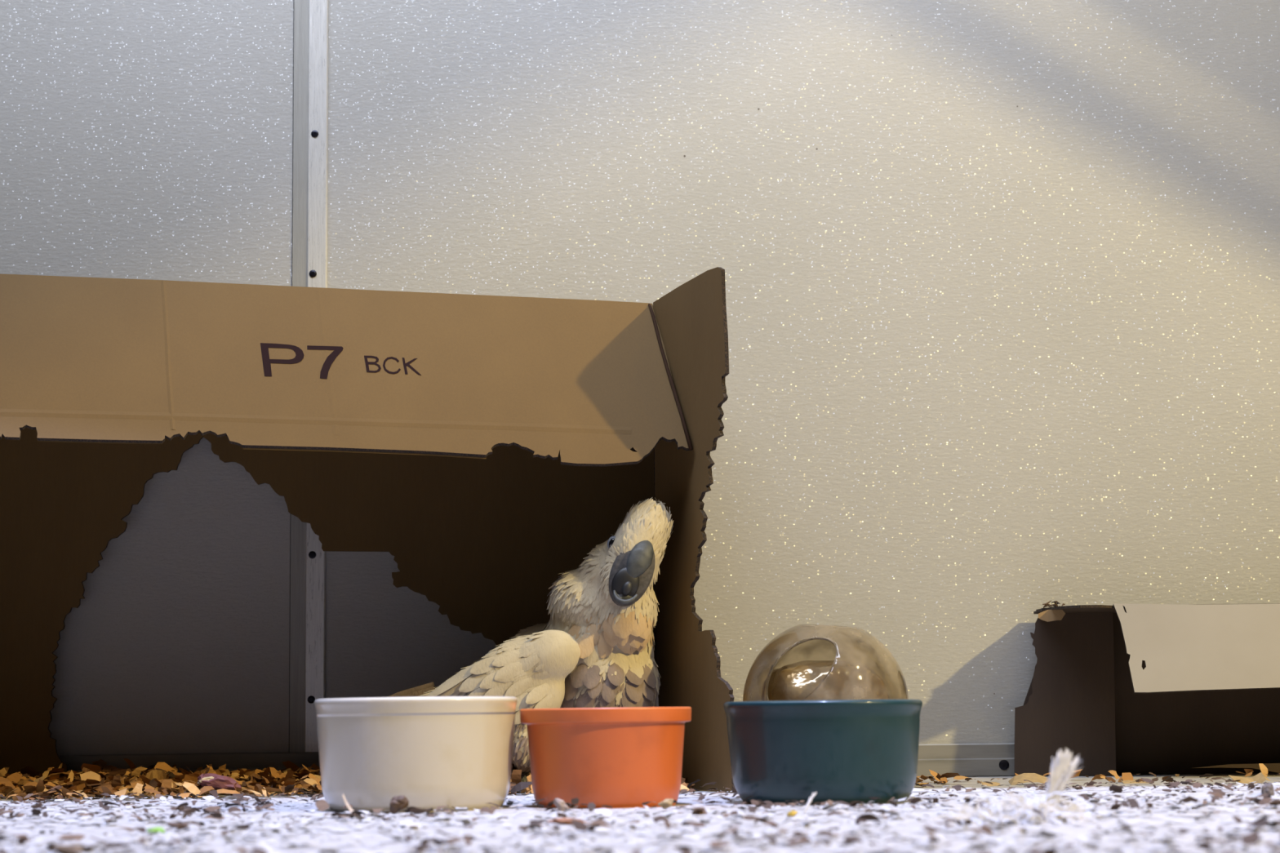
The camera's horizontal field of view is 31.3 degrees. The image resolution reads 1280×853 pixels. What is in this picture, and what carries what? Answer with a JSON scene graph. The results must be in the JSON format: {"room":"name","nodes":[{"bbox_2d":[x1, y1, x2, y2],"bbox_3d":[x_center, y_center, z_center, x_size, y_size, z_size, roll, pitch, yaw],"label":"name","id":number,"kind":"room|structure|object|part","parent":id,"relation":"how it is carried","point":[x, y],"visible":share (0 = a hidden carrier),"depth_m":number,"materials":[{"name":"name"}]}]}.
{"room":"bird enclosure","nodes":[
{"label":"bird enclosure","id":0,"kind":"room"},
{"bbox_2d":[0,0,1279,777],"bbox_3d":[0.091,-0.665,2.896,4.600,2.200,0.040,-1,-7,0],"label":"wall","id":1,"kind":"structure","parent":0,"point":[1002,277],"depth_m":2.82,"materials":[{"name":"white paint"}]},
{"bbox_2d":[288,0,328,752],"bbox_3d":[-0.413,-0.681,2.876,0.044,2.161,0.006,-1,-7,0],"label":"trim","id":2,"kind":"structure","parent":1,"relation":"attached to","point":[307,646],"depth_m":2.82,"materials":[{"name":"metal"}]},
{"bbox_2d":[57,742,1014,777],"bbox_3d":[0.105,0.403,2.736,4.600,0.038,0.010,-1,-7,0],"label":"baseboard","id":3,"kind":"structure","parent":1,"relation":"attached to","point":[962,759],"depth_m":2.74,"materials":[{"name":"grey metal"}]},
{"bbox_2d":[0,773,1279,852],"bbox_3d":[0.104,0.296,1.530,4.600,0.050,2.510,-1,-7,0],"label":"floor","id":4,"kind":"structure","parent":0,"point":[521,819],"depth_m":1.63,"materials":[{"name":"concrete"}]},
{"bbox_2d":[52,844,87,852],"bbox_3d":[-0.334,0.248,1.340,0.020,0.007,0.012,-1,-7,0],"label":"chunk","id":5,"kind":"object","parent":4,"relation":"on","point":[59,848],"visible":1,"depth_m":1.34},
{"bbox_2d":[146,826,165,834],"bbox_3d":[-0.336,0.281,1.588,0.014,0.005,0.010,-1,-7,0],"label":"scrap","id":6,"kind":"object","parent":4,"relation":"on","point":[157,829],"visible":0.94,"depth_m":1.58,"materials":[{"name":"green food"}]},
{"bbox_2d":[165,822,188,828],"bbox_3d":[-0.325,0.281,1.608,0.017,0.004,0.008,-1,-7,0],"label":"chunk","id":7,"kind":"object","parent":4,"relation":"on","point":[175,825],"visible":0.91,"depth_m":1.61,"materials":[{"name":"brown"}]},
{"bbox_2d":[342,794,364,817],"bbox_3d":[-0.226,0.299,1.797,0.016,0.019,0.007,-1,-7,0],"label":"cheese shaving","id":8,"kind":"object","parent":4,"relation":"on","point":[350,809],"visible":0.6,"depth_m":1.80,"materials":[{"name":"white food"}]},
{"bbox_2d":[0,266,734,792],"bbox_3d":[-0.439,0.115,2.522,1.064,0.570,0.484,-1,-7,0],"label":"cardboard box","id":9,"kind":"object","parent":4,"relation":"on","point":[487,445],"visible":0.91,"depth_m":2.47,"materials":[{"name":"brown cardboard"}]},
{"bbox_3d":[-0.453,0.164,2.739,0.979,0.526,0.004,-1,-7,0],"label":"panel","id":10,"kind":"part","parent":9,"relation":"part of","materials":[{"name":"brown cardboard"}]},
{"bbox_3d":[0.032,0.144,2.631,0.005,0.526,0.259,-1,-7,6],"label":"panel","id":11,"kind":"part","parent":9,"relation":"part of","materials":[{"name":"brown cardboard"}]},
{"bbox_2d":[389,795,408,814],"bbox_3d":[-0.194,0.304,1.837,0.016,0.015,0.009,1,-7,-13],"label":"chunk","id":12,"kind":"object","parent":4,"relation":"on","point":[397,803],"visible":1,"depth_m":1.83,"materials":[{"name":"brown food"}]},
{"bbox_2d":[314,696,517,813],"bbox_3d":[-0.195,0.285,1.990,0.176,0.096,0.176,-1,-7,0],"label":"bowl","id":13,"kind":"object","parent":4,"relation":"on","point":[433,752],"visible":0.91,"depth_m":1.92,"materials":[{"name":"beige ceramic"}]},
{"bbox_2d":[553,798,569,812],"bbox_3d":[-0.064,0.308,1.856,0.010,0.011,0.010,-7,-10,42],"label":"chip","id":14,"kind":"object","parent":4,"relation":"on","point":[560,804],"visible":0.98,"depth_m":1.85,"materials":[{"name":"white food"}]},
{"bbox_2d":[546,817,589,825],"bbox_3d":[-0.052,0.286,1.657,0.031,0.005,0.010,-1,-7,0],"label":"chip","id":15,"kind":"object","parent":4,"relation":"on","point":[560,820],"visible":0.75,"depth_m":1.65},
{"bbox_2d":[520,706,691,808],"bbox_3d":[-0.030,0.290,2.005,0.151,0.086,0.151,-1,-7,0],"label":"bowl","id":16,"kind":"object","parent":4,"relation":"on","point":[615,757],"visible":0.87,"depth_m":1.95,"materials":[{"name":"orange ceramic"}]},
{"bbox_2d":[0,777,1279,852],"bbox_3d":[0.004,0.300,1.784,1.979,0.008,1.389,-1,-7,0],"label":"wood shavings","id":17,"kind":"object","parent":4,"relation":"on","point":[1009,842],"visible":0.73,"depth_m":1.51},
{"bbox_2d":[0,772,1279,852],"bbox_3d":[0.035,0.305,1.850,1.936,0.014,1.465,-1,-7,0],"label":"chips","id":18,"kind":"object","parent":4,"relation":"on","point":[1253,837],"visible":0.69,"depth_m":1.76,"materials":[{"name":"white paper"}]},
{"bbox_2d":[0,758,1279,802],"bbox_3d":[0.002,0.376,2.499,2.017,0.036,0.510,-1,-7,0],"label":"chips","id":19,"kind":"object","parent":4,"relation":"on","point":[162,779],"visible":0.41,"depth_m":2.41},
{"bbox_2d":[196,773,241,790],"bbox_3d":[-0.432,0.365,2.343,0.046,0.019,0.026,-1,-7,0],"label":"peel","id":20,"kind":"object","parent":19,"relation":"on","point":[220,782],"visible":0.95,"depth_m":2.33,"materials":[{"name":"pink food"}]},
{"bbox_2d":[197,776,213,784],"bbox_3d":[-0.442,0.362,2.339,0.022,0.009,0.014,-1,-7,0],"label":"pale pith","id":21,"kind":"object","parent":20,"relation":"on","point":[208,779],"visible":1,"depth_m":2.33,"materials":[{"name":"beige food"}]},
{"bbox_2d":[387,497,673,791],"bbox_3d":[-0.133,0.234,2.442,0.358,0.304,0.175,-2,-7,11],"label":"cockatoo","id":22,"kind":"object","parent":19,"relation":"on","point":[595,649],"visible":0.62,"depth_m":2.37,"materials":[{"name":"beige"}]},
{"bbox_2d":[657,799,673,808],"bbox_3d":[0.021,0.310,1.876,0.013,0.008,0.009,-1,-7,0],"label":"chip","id":23,"kind":"object","parent":4,"relation":"on","point":[666,803],"visible":1,"depth_m":1.87,"materials":[{"name":"beige food"}]},
{"bbox_2d":[786,810,797,817],"bbox_3d":[0.115,0.294,1.737,0.008,0.005,0.006,-5,-8,30],"label":"corn kernel","id":24,"kind":"object","parent":4,"relation":"on","point":[793,813],"visible":0.99,"depth_m":1.74,"materials":[{"name":"yellow food"}]},
{"bbox_2d":[803,791,817,813],"bbox_3d":[0.131,0.289,1.759,0.012,0.016,0.003,3,-8,-27],"label":"feather","id":25,"kind":"object","parent":4,"relation":"on","point":[808,803],"visible":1,"depth_m":1.76,"materials":[{"name":"white"}]},
{"bbox_2d":[723,699,922,805],"bbox_3d":[0.163,0.288,2.026,0.176,0.090,0.176,-1,-7,0],"label":"bowl","id":26,"kind":"object","parent":4,"relation":"on","point":[848,751],"visible":0.89,"depth_m":1.95,"materials":[{"name":"teal ceramic"}]},
{"bbox_2d":[742,624,908,701],"bbox_3d":[0.195,0.293,2.402,0.174,0.170,0.174,1,-7,-15],"label":"globe","id":27,"kind":"object","parent":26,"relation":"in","point":[803,662],"visible":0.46,"depth_m":2.36,"materials":[{"name":"beige"}]},
{"bbox_2d":[973,801,991,808],"bbox_3d":[0.244,0.273,1.619,0.018,0.014,0.013,-1,-7,0],"label":"chunk","id":28,"kind":"object","parent":4,"relation":"on","point":[980,803],"visible":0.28,"depth_m":1.61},
{"bbox_2d":[981,781,999,786],"bbox_3d":[0.367,0.374,2.392,0.020,0.008,0.007,-1,-7,0],"label":"cheese shaving","id":29,"kind":"object","parent":4,"relation":"on","point":[995,784],"visible":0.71,"depth_m":2.39,"materials":[{"name":"beige wood"}]},
{"bbox_2d":[932,747,1101,825],"bbox_3d":[0.264,0.252,1.602,0.121,0.052,0.076,-1,-7,0],"label":"feather","id":30,"kind":"object","parent":4,"relation":"on","point":[1020,808],"visible":0.96,"depth_m":1.59,"materials":[{"name":"white"}]},
{"bbox_2d":[1008,773,1049,785],"bbox_3d":[0.415,0.374,2.422,0.047,0.013,0.021,-1,-7,0],"label":"cheese shaving","id":31,"kind":"object","parent":4,"relation":"on","point":[1033,777],"visible":0.74,"depth_m":2.42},
{"bbox_2d":[1120,779,1148,783],"bbox_3d":[0.525,0.377,2.421,0.028,0.006,0.016,-1,-7,0],"label":"cheese shaving","id":32,"kind":"object","parent":4,"relation":"on","point":[1133,780],"visible":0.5,"depth_m":2.42,"materials":[{"name":"food"}]},
{"bbox_2d":[1014,600,1279,775],"bbox_3d":[0.849,0.299,2.643,0.811,0.206,0.188,-1,-7,0],"label":"cardboard box","id":33,"kind":"object","parent":4,"relation":"on","point":[1141,689],"visible":1,"depth_m":2.71,"materials":[{"name":"cardboard"}]},
{"bbox_3d":[0.504,0.315,2.717,0.122,0.199,0.003,-2,-7,10],"label":"panel","id":34,"kind":"part","parent":33,"relation":"part of","materials":[{"name":"brown cardboard"}]},
{"bbox_3d":[0.860,0.209,2.671,0.786,0.003,0.155,-1,-7,0],"label":"panel","id":35,"kind":"part","parent":33,"relation":"part of","materials":[{"name":"brown cardboard"}]},
{"bbox_2d":[1228,772,1270,783],"bbox_3d":[0.632,0.366,2.372,0.038,0.014,0.019,-1,-7,0],"label":"cheese shaving","id":36,"kind":"object","parent":4,"relation":"on","point":[1260,778],"visible":0.87,"depth_m":2.37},
{"bbox_2d":[1261,782,1274,798],"bbox_3d":[0.537,0.312,1.956,0.011,0.014,0.007,-1,-7,0],"label":"chip","id":37,"kind":"object","parent":4,"relation":"on","point":[1266,788],"visible":0.9,"depth_m":1.95,"materials":[{"name":"stone"}]}
]}

